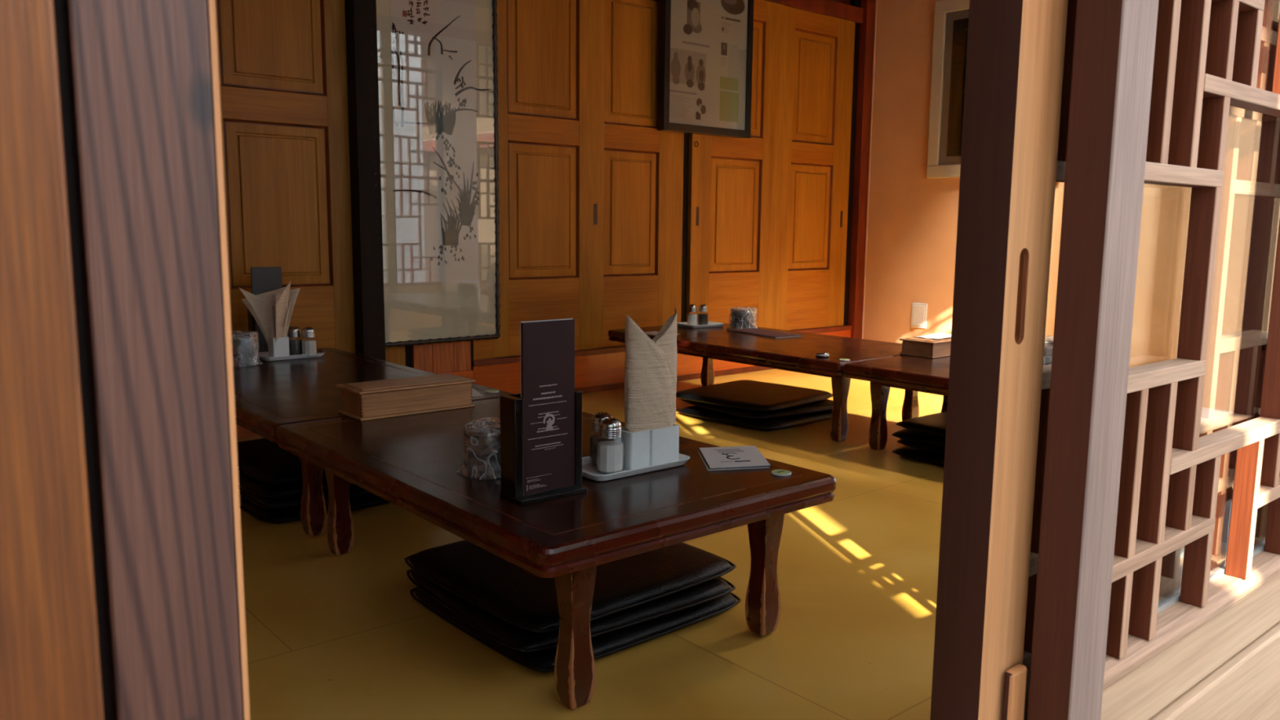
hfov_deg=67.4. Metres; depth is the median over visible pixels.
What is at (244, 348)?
cup
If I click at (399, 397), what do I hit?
wooden box
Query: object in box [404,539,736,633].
floor cushion
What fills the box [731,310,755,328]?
cup
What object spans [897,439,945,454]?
floor cushion
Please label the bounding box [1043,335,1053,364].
jar
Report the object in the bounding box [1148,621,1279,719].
window sill
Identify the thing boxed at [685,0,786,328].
closet door
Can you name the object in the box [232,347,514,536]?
table
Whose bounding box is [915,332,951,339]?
paper sheet
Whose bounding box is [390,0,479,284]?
painting
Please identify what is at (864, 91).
trim
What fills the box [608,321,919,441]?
table
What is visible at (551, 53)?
closet door
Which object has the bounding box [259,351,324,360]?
tray
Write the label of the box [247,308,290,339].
menu stand
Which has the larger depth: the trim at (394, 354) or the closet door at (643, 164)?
the closet door at (643, 164)
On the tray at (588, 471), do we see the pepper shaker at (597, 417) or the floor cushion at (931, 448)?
the pepper shaker at (597, 417)
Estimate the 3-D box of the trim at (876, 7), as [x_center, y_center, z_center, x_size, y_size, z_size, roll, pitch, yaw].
[1.480,-1.308,6.176,0.009,2.620,0.007,-6,10,-40]
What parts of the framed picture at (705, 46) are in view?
frame, frame, frame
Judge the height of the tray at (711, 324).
0.017 m
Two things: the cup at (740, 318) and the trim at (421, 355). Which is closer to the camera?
the trim at (421, 355)
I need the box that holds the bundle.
[239,280,300,346]
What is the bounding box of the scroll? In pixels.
[370,0,500,347]
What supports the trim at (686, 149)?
attached to the wall at (845, 2)
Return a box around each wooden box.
[336,373,475,421]
[899,337,951,358]
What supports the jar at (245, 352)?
on the table at (269, 395)
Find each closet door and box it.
[214,0,355,353]
[493,0,604,357]
[603,0,684,347]
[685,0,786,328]
[776,5,855,330]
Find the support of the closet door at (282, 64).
in the wall
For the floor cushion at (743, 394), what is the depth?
4.29 m
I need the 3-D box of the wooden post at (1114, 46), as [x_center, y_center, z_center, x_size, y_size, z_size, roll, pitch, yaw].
[0.463,-0.411,0.919,0.075,2.970,0.046,-6,10,-40]
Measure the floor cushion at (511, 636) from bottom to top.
0.037 m
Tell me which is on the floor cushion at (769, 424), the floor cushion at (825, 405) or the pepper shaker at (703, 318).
the floor cushion at (825, 405)
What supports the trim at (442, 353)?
attached to the wall at (845, 2)
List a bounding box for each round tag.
[485,389,499,393]
[771,469,791,475]
[839,358,849,360]
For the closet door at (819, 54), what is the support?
in the wall at (845, 2)
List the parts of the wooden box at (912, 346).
lid, lid panel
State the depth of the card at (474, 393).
2.91 m
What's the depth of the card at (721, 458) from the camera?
2.12 m
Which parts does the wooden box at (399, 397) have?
lid, lid panel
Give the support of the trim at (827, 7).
attached to the wall at (845, 2)
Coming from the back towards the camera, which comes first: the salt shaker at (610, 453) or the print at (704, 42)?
the print at (704, 42)
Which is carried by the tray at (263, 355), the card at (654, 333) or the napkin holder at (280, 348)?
the napkin holder at (280, 348)
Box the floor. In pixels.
[236,368,1184,719]
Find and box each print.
[669,40,725,119]
[670,0,737,84]
[670,7,739,119]
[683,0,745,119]
[719,75,738,122]
[946,17,968,156]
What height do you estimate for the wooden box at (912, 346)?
0.068 m
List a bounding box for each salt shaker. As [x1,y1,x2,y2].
[301,326,316,357]
[597,417,622,472]
[686,304,697,325]
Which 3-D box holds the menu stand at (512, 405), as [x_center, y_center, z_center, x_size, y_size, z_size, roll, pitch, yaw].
[-0.182,0.161,1.819,0.152,0.196,0.075,-6,10,-40]
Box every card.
[250,266,282,352]
[471,388,483,396]
[520,318,574,495]
[644,331,678,335]
[697,445,770,470]
[726,327,802,337]
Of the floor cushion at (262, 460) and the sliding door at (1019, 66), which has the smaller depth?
the sliding door at (1019, 66)
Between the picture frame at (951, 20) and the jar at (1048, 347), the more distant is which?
the picture frame at (951, 20)
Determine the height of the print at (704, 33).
0.501 m
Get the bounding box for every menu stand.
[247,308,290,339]
[499,389,587,506]
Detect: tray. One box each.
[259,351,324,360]
[582,453,689,480]
[676,320,724,328]
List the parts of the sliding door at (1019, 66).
finger pull, rail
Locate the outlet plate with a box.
[911,302,927,328]
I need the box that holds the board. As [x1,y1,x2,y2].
[1100,573,1279,719]
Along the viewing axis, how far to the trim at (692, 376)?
5.39 m
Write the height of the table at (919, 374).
0.340 m
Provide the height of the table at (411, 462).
0.340 m
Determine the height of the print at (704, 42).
0.555 m
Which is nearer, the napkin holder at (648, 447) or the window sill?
the window sill
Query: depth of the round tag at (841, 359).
3.74 m
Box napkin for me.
[624,308,677,432]
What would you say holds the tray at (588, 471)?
on the table at (411, 462)
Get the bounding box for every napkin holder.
[267,336,289,356]
[613,423,679,470]
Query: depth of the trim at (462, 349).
4.44 m
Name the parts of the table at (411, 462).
leg, leg, leg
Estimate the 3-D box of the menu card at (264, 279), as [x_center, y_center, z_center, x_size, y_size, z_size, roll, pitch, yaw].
[-1.443,-0.195,3.723,0.115,0.330,0.010,-6,10,-40]
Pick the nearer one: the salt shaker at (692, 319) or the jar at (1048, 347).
the jar at (1048, 347)
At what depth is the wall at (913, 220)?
5.88 m
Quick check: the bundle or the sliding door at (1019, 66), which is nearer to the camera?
the sliding door at (1019, 66)
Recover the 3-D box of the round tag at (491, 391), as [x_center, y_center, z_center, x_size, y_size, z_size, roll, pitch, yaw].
[-0.455,0.097,2.958,0.042,0.004,0.042,-6,10,-40]
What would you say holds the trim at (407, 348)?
attached to the wall at (845, 2)
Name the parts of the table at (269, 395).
leg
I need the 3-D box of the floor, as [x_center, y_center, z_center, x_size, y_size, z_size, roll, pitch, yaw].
[-0.111,0.491,2.925,6.890,0.080,3.660,-6,10,-40]
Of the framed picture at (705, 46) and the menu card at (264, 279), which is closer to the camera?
the menu card at (264, 279)
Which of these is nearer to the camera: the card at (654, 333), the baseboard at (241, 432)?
the baseboard at (241, 432)
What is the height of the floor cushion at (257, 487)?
0.037 m
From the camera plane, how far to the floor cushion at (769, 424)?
4.16 m
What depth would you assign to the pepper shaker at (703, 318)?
4.94 m
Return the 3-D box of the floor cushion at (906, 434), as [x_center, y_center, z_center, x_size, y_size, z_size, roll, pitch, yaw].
[1.323,0.284,3.600,0.587,0.034,0.567,-7,11,-43]
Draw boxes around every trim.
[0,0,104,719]
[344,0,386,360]
[385,345,405,365]
[404,345,412,368]
[411,343,432,373]
[431,342,453,373]
[453,341,471,371]
[470,340,473,369]
[472,324,852,366]
[473,338,493,360]
[574,365,773,393]
[680,133,688,322]
[764,0,863,23]
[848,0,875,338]
[861,0,877,338]
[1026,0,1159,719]
[1102,550,1279,690]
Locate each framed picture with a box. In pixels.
[657,0,754,138]
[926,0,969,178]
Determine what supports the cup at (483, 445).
on the jar at (482, 450)
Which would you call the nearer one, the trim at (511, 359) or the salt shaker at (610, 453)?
the salt shaker at (610, 453)
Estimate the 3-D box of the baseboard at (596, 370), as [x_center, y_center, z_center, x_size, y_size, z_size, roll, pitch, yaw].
[0.103,0.028,5.278,3.300,0.195,0.062,-6,10,-40]
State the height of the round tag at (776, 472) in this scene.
0.004 m
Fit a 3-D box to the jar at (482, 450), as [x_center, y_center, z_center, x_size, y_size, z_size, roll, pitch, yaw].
[-0.304,0.179,2.003,0.145,0.106,0.147,-6,10,-40]
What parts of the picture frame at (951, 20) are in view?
frame, frame, frame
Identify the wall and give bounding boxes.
[831,0,850,4]
[862,0,1253,367]
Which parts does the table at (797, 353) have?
leg, call button, leg, leg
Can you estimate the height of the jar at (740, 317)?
0.106 m
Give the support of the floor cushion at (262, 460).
on the floor cushion at (257, 487)
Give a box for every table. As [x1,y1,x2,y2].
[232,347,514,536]
[275,398,835,709]
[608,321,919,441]
[843,355,950,450]
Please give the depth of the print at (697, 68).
5.14 m
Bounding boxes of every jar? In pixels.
[231,330,262,366]
[456,417,500,479]
[726,306,757,328]
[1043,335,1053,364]
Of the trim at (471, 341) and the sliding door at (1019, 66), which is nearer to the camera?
the sliding door at (1019, 66)
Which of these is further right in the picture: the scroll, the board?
the board
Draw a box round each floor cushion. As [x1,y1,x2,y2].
[236,438,326,484]
[237,469,355,498]
[238,485,373,509]
[239,490,390,523]
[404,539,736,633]
[406,568,735,653]
[409,586,741,672]
[675,379,832,412]
[678,405,832,431]
[680,399,833,420]
[892,428,945,447]
[892,445,944,466]
[896,411,946,436]
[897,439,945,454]
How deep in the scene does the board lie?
1.23 m
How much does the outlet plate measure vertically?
0.155 m
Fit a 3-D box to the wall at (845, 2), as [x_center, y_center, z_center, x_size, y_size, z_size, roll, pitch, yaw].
[-1.244,-1.045,4.086,6.890,2.620,0.100,-6,10,-40]
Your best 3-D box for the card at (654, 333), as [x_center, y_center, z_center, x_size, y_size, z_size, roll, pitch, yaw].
[0.090,-0.127,4.617,0.160,0.002,0.120,8,11,44]
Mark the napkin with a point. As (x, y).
(651, 365)
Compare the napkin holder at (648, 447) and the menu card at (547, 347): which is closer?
the menu card at (547, 347)
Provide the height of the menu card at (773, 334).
0.007 m
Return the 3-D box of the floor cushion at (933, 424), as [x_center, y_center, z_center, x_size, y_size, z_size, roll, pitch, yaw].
[1.345,0.250,3.601,0.587,0.034,0.567,-6,10,-39]
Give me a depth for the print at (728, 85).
5.31 m
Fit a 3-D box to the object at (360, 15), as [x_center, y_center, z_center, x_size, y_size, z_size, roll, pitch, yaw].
[-1.161,-1.032,3.997,0.100,2.620,0.135,-6,10,-40]
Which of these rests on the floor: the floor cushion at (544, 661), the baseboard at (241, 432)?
the floor cushion at (544, 661)
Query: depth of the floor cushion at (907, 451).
3.54 m
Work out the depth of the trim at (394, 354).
4.24 m
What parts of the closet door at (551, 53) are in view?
raised panel, raised panel, moulding, moulding, rail, rail, finger pull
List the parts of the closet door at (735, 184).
finger pull, rail, raised panel, moulding, rail, raised panel, moulding, rail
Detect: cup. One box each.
[231,336,257,366]
[466,426,500,477]
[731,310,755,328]
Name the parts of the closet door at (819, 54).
rail, raised panel, moulding, rail, raised panel, moulding, rail, finger pull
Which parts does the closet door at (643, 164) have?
raised panel, rail, raised panel, moulding, moulding, rail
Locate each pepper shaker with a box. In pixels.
[288,326,302,355]
[589,411,613,466]
[697,304,708,324]
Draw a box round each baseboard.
[235,424,257,438]
[437,329,851,394]
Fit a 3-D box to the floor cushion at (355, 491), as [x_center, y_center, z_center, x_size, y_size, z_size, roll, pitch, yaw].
[-0.991,0.365,3.070,0.587,0.037,0.567,-5,10,-37]
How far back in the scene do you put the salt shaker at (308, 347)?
3.65 m
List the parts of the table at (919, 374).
leg, leg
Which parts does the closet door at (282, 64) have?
raised panel, moulding, rail, raised panel, moulding, rail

